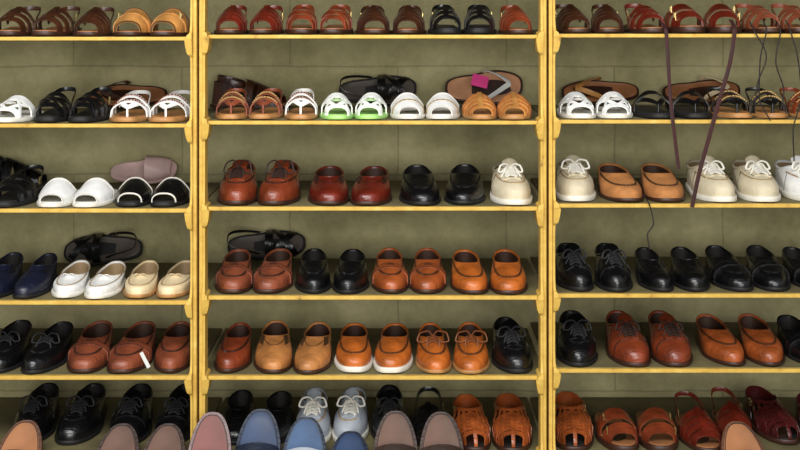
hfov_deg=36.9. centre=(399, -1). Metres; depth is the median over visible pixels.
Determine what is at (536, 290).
shelving unit
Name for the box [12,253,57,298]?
loafer
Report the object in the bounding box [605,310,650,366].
shoe
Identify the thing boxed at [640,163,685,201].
loafer
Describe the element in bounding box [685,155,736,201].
shoe
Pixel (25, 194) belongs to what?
sandal
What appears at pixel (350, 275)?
loafer
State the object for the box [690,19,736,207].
leather strap
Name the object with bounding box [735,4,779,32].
sandal
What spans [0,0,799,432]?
wall
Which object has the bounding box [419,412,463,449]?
shoe
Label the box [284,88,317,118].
sandal
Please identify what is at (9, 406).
shelving unit
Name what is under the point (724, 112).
sandal
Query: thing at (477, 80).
price tag
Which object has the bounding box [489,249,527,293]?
loafer
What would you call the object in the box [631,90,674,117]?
sandal
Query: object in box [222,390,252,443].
slip
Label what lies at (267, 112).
sandal
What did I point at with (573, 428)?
sandal
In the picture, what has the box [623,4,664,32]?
sandal
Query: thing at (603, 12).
sandal
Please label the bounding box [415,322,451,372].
shoe
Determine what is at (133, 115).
sandal
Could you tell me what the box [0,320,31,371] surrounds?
shoe
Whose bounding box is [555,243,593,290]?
shoe
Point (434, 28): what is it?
sandal
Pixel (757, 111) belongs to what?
sandal
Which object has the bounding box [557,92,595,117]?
sandal
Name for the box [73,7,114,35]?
sandal
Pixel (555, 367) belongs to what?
shelving unit
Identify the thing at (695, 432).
sandal
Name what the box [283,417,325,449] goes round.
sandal
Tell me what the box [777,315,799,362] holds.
loafer
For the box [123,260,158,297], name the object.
moccasin
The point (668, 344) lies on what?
shoe
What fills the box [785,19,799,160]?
cord
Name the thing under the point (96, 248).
sandal
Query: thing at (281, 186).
shoe
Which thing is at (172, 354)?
loafer
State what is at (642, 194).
cord
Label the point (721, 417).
sandal
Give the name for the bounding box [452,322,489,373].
shoe
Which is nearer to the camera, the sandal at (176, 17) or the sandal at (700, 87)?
the sandal at (176, 17)
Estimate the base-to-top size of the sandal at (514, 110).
0.063 m
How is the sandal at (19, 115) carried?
on the shelving unit at (9, 406)
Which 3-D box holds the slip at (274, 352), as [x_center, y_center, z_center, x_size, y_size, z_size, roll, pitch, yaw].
[-0.327,0.904,3.138,0.104,0.069,0.265,0,0,-1]
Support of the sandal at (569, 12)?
on the shelving unit at (555, 367)
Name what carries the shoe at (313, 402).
on the shelving unit at (536, 290)
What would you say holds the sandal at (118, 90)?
on the shelving unit at (9, 406)
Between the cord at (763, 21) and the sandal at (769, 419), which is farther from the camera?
the sandal at (769, 419)
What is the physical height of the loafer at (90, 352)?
0.066 m
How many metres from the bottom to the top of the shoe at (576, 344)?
0.097 m
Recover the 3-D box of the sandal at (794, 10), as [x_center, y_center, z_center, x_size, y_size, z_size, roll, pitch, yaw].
[1.019,0.047,3.131,0.091,0.075,0.241,0,0,-1]
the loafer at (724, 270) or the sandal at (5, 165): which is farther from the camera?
the sandal at (5, 165)
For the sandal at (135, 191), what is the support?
on the shelving unit at (9, 406)
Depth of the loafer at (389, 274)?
3.08 m
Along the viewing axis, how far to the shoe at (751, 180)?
3.07 m
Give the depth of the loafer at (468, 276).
3.07 m
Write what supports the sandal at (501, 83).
on the shelving unit at (536, 290)
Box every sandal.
[0,6,42,35]
[0,95,43,121]
[0,156,47,186]
[0,165,43,206]
[0,166,3,179]
[0,420,42,449]
[31,6,81,35]
[34,87,77,121]
[37,177,78,206]
[64,231,142,265]
[68,87,111,121]
[72,177,117,206]
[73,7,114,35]
[90,80,167,108]
[97,423,139,449]
[109,90,150,121]
[111,155,176,183]
[112,8,151,35]
[115,177,154,206]
[144,423,185,449]
[148,90,189,121]
[150,8,189,35]
[150,177,189,206]
[188,412,231,449]
[210,75,290,108]
[214,5,248,33]
[215,88,248,118]
[227,229,305,259]
[235,409,280,449]
[248,5,283,33]
[248,88,283,118]
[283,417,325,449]
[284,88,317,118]
[285,4,318,33]
[319,4,352,33]
[320,93,353,118]
[332,431,367,449]
[339,74,416,104]
[354,92,387,118]
[355,5,390,33]
[373,411,417,449]
[390,92,424,118]
[391,5,425,33]
[411,387,442,445]
[425,92,459,118]
[428,4,462,33]
[445,70,522,104]
[452,394,490,449]
[462,92,496,118]
[463,4,496,33]
[492,393,531,449]
[497,92,531,118]
[498,5,532,33]
[555,4,590,32]
[555,391,593,449]
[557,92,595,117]
[561,76,638,104]
[590,4,624,32]
[593,408,638,449]
[594,92,632,117]
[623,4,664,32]
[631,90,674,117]
[634,407,678,449]
[662,4,705,32]
[662,76,740,104]
[673,90,711,117]
[673,391,720,449]
[703,4,741,32]
[707,87,752,117]
[709,387,751,436]
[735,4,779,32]
[744,386,799,443]
[745,87,788,117]
[769,4,799,32]
[778,87,799,117]
[795,393,799,428]
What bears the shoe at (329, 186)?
on the shelving unit at (536, 290)
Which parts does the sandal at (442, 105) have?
plaited trim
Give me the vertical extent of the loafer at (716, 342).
0.068 m
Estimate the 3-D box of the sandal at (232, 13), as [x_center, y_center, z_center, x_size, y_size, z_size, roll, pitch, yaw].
[-0.434,0.050,3.124,0.088,0.074,0.241,0,0,1]
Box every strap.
[660,21,679,168]
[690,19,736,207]
[745,386,776,418]
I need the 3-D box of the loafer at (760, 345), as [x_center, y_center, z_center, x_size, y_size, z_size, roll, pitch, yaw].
[0.945,0.888,3.143,0.105,0.068,0.270,0,0,7]
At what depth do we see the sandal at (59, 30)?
3.07 m
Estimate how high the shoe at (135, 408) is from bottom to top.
0.097 m
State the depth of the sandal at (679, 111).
3.09 m
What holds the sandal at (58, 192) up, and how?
on the shelving unit at (9, 406)
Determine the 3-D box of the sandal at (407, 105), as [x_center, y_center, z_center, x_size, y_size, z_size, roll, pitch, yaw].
[0.019,0.271,3.132,0.091,0.062,0.241,0,0,0]
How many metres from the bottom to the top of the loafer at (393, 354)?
0.064 m
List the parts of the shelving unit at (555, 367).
post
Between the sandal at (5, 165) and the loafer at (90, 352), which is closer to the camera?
the loafer at (90, 352)
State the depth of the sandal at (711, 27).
3.04 m
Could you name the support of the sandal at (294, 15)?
on the shelving unit at (536, 290)
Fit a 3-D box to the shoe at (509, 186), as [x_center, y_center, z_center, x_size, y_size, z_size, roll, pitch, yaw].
[0.288,0.466,3.137,0.109,0.101,0.271,0,0,1]
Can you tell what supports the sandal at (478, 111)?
on the shelving unit at (536, 290)
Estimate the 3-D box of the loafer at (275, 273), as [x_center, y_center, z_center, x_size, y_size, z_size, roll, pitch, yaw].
[-0.328,0.707,3.138,0.101,0.065,0.254,0,0,1]
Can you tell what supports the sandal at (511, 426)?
on the shelving unit at (536, 290)
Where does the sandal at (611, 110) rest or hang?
on the shelving unit at (555, 367)
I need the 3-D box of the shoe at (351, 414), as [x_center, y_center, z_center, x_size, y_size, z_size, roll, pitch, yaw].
[-0.130,1.086,3.179,0.096,0.101,0.244,0,0,1]
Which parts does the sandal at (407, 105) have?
plaited trim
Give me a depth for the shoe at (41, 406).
3.16 m
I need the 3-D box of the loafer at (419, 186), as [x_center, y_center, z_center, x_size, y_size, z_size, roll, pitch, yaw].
[0.051,0.482,3.136,0.108,0.069,0.271,0,0,0]
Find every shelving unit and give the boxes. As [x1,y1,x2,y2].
[0,0,221,449]
[199,0,545,449]
[531,0,799,449]
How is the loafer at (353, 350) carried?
on the shelving unit at (536, 290)
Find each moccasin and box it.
[51,260,90,297]
[84,261,125,298]
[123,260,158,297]
[156,260,189,297]
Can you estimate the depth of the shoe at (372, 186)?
3.07 m
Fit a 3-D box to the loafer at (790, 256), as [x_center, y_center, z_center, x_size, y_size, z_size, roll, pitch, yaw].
[1.060,0.701,3.137,0.098,0.066,0.249,0,0,-5]
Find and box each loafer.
[67,320,113,372]
[107,321,156,372]
[153,321,189,372]
[214,322,251,372]
[215,249,252,292]
[253,248,292,292]
[295,248,331,292]
[332,249,368,293]
[334,323,372,371]
[372,247,408,292]
[373,323,412,372]
[399,164,440,204]
[409,248,445,292]
[444,164,485,203]
[450,249,488,293]
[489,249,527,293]
[597,163,643,200]
[635,247,673,290]
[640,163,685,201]
[670,246,709,290]
[696,314,745,365]
[704,245,753,290]
[738,313,784,365]
[745,245,790,290]
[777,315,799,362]
[782,247,799,286]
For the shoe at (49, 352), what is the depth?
3.08 m
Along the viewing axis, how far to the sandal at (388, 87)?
3.40 m
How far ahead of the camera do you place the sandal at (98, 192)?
3.06 m
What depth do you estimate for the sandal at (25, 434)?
2.99 m
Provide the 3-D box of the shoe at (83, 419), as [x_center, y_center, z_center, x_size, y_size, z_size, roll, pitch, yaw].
[-0.842,1.088,3.191,0.112,0.097,0.271,0,0,3]
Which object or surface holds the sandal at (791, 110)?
on the shelving unit at (555, 367)
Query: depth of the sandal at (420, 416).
3.15 m
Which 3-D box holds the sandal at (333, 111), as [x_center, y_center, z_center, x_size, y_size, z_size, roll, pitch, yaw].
[-0.163,0.271,3.123,0.088,0.062,0.241,0,0,-1]
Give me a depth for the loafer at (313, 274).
3.08 m
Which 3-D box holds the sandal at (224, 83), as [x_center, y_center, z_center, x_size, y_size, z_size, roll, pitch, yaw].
[-0.420,0.256,3.363,0.231,0.092,0.086,0,0,12]
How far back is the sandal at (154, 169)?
3.38 m
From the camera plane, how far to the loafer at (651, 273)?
3.08 m
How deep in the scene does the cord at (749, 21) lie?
2.96 m
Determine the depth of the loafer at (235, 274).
3.08 m
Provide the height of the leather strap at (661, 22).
0.366 m
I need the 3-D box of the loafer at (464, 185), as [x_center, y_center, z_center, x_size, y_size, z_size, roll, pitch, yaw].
[0.169,0.482,3.148,0.108,0.069,0.271,0,0,1]
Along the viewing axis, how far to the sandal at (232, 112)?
3.08 m
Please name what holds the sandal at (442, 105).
on the shelving unit at (536, 290)
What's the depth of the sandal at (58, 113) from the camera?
3.07 m
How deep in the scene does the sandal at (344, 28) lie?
3.06 m
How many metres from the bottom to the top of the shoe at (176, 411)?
0.097 m
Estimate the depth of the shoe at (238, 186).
3.07 m
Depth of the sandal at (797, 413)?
3.20 m
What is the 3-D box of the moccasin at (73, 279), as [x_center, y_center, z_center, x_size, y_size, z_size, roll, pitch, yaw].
[-0.856,0.727,3.131,0.089,0.050,0.241,0,0,-5]
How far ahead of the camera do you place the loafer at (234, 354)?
3.08 m
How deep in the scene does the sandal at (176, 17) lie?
3.06 m
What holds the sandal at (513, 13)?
on the shelving unit at (536, 290)
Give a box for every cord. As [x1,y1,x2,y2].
[642,194,653,249]
[749,21,766,104]
[758,21,770,120]
[775,21,784,110]
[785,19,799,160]
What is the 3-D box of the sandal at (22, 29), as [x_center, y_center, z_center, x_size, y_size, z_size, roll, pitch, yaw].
[-0.996,0.054,3.141,0.103,0.075,0.260,0,0,1]
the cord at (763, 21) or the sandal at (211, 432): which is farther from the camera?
the cord at (763, 21)
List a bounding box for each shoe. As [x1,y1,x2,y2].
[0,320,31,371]
[12,383,59,439]
[21,321,73,373]
[55,383,106,444]
[108,383,153,442]
[155,384,189,440]
[217,159,257,204]
[257,160,300,204]
[296,387,331,442]
[308,166,349,204]
[332,387,368,440]
[350,166,391,204]
[371,384,404,438]
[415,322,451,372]
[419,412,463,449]
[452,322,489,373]
[490,158,532,204]
[491,317,532,372]
[555,155,595,200]
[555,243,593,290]
[556,310,597,366]
[594,243,632,291]
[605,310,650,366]
[647,310,692,366]
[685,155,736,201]
[720,421,763,449]
[732,155,780,201]
[774,155,799,200]
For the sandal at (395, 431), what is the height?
0.214 m
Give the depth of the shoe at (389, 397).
3.17 m
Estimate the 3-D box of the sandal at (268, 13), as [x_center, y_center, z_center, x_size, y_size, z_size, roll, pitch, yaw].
[-0.345,0.050,3.132,0.088,0.074,0.241,0,0,0]
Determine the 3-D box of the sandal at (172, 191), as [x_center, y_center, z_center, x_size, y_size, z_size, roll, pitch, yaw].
[-0.591,0.491,3.133,0.097,0.062,0.244,0,0,1]
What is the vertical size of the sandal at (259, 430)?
0.219 m
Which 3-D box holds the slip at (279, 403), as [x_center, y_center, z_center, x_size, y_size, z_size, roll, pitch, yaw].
[-0.330,1.104,3.172,0.099,0.066,0.249,0,0,1]
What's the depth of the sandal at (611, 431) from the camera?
3.06 m
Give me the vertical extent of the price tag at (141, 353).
0.040 m
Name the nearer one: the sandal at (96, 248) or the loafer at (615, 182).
the loafer at (615, 182)
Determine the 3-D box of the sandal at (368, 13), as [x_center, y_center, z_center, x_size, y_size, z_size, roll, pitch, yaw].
[-0.069,0.050,3.123,0.093,0.074,0.241,0,0,0]
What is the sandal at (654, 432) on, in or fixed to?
on the shelving unit at (555, 367)
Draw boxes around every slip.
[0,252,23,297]
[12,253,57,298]
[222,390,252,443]
[253,320,293,372]
[264,391,293,443]
[293,321,332,373]
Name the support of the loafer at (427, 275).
on the shelving unit at (536, 290)
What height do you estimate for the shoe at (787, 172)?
0.101 m
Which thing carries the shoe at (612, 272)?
on the shelving unit at (555, 367)
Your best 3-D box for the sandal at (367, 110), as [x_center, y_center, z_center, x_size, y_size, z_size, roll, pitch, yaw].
[-0.075,0.271,3.129,0.088,0.062,0.241,0,0,-1]
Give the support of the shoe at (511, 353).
on the shelving unit at (536, 290)
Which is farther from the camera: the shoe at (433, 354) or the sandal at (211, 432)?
the shoe at (433, 354)
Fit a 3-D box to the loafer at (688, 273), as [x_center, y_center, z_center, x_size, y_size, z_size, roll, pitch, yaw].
[0.755,0.700,3.131,0.095,0.068,0.243,0,0,6]
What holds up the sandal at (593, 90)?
on the shelving unit at (555, 367)
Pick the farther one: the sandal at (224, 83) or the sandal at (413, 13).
the sandal at (224, 83)
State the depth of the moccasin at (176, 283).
3.07 m
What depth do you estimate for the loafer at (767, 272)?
3.09 m
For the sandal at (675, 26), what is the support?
on the shelving unit at (555, 367)
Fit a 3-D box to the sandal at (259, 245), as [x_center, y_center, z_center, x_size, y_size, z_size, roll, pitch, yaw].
[-0.377,0.690,3.390,0.222,0.090,0.084,0,0,-8]
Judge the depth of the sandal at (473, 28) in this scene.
3.07 m
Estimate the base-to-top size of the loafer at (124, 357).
0.066 m
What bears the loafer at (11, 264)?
on the shelving unit at (9, 406)
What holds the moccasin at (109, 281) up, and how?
on the shelving unit at (9, 406)
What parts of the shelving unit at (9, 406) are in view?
post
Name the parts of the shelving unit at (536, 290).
post, post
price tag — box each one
[140,352,149,367]
[471,73,488,88]
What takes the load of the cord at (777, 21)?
hanging from the shelving unit at (555, 367)
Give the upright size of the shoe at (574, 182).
0.101 m
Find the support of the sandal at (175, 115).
on the shelving unit at (9, 406)
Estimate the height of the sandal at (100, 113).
0.075 m
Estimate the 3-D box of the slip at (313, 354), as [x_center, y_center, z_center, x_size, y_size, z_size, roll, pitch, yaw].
[-0.224,0.904,3.127,0.100,0.069,0.254,0,0,1]
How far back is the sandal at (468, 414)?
3.08 m
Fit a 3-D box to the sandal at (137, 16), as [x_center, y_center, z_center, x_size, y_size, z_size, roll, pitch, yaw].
[-0.689,0.056,3.132,0.101,0.072,0.254,0,0,1]
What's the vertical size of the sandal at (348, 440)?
0.171 m

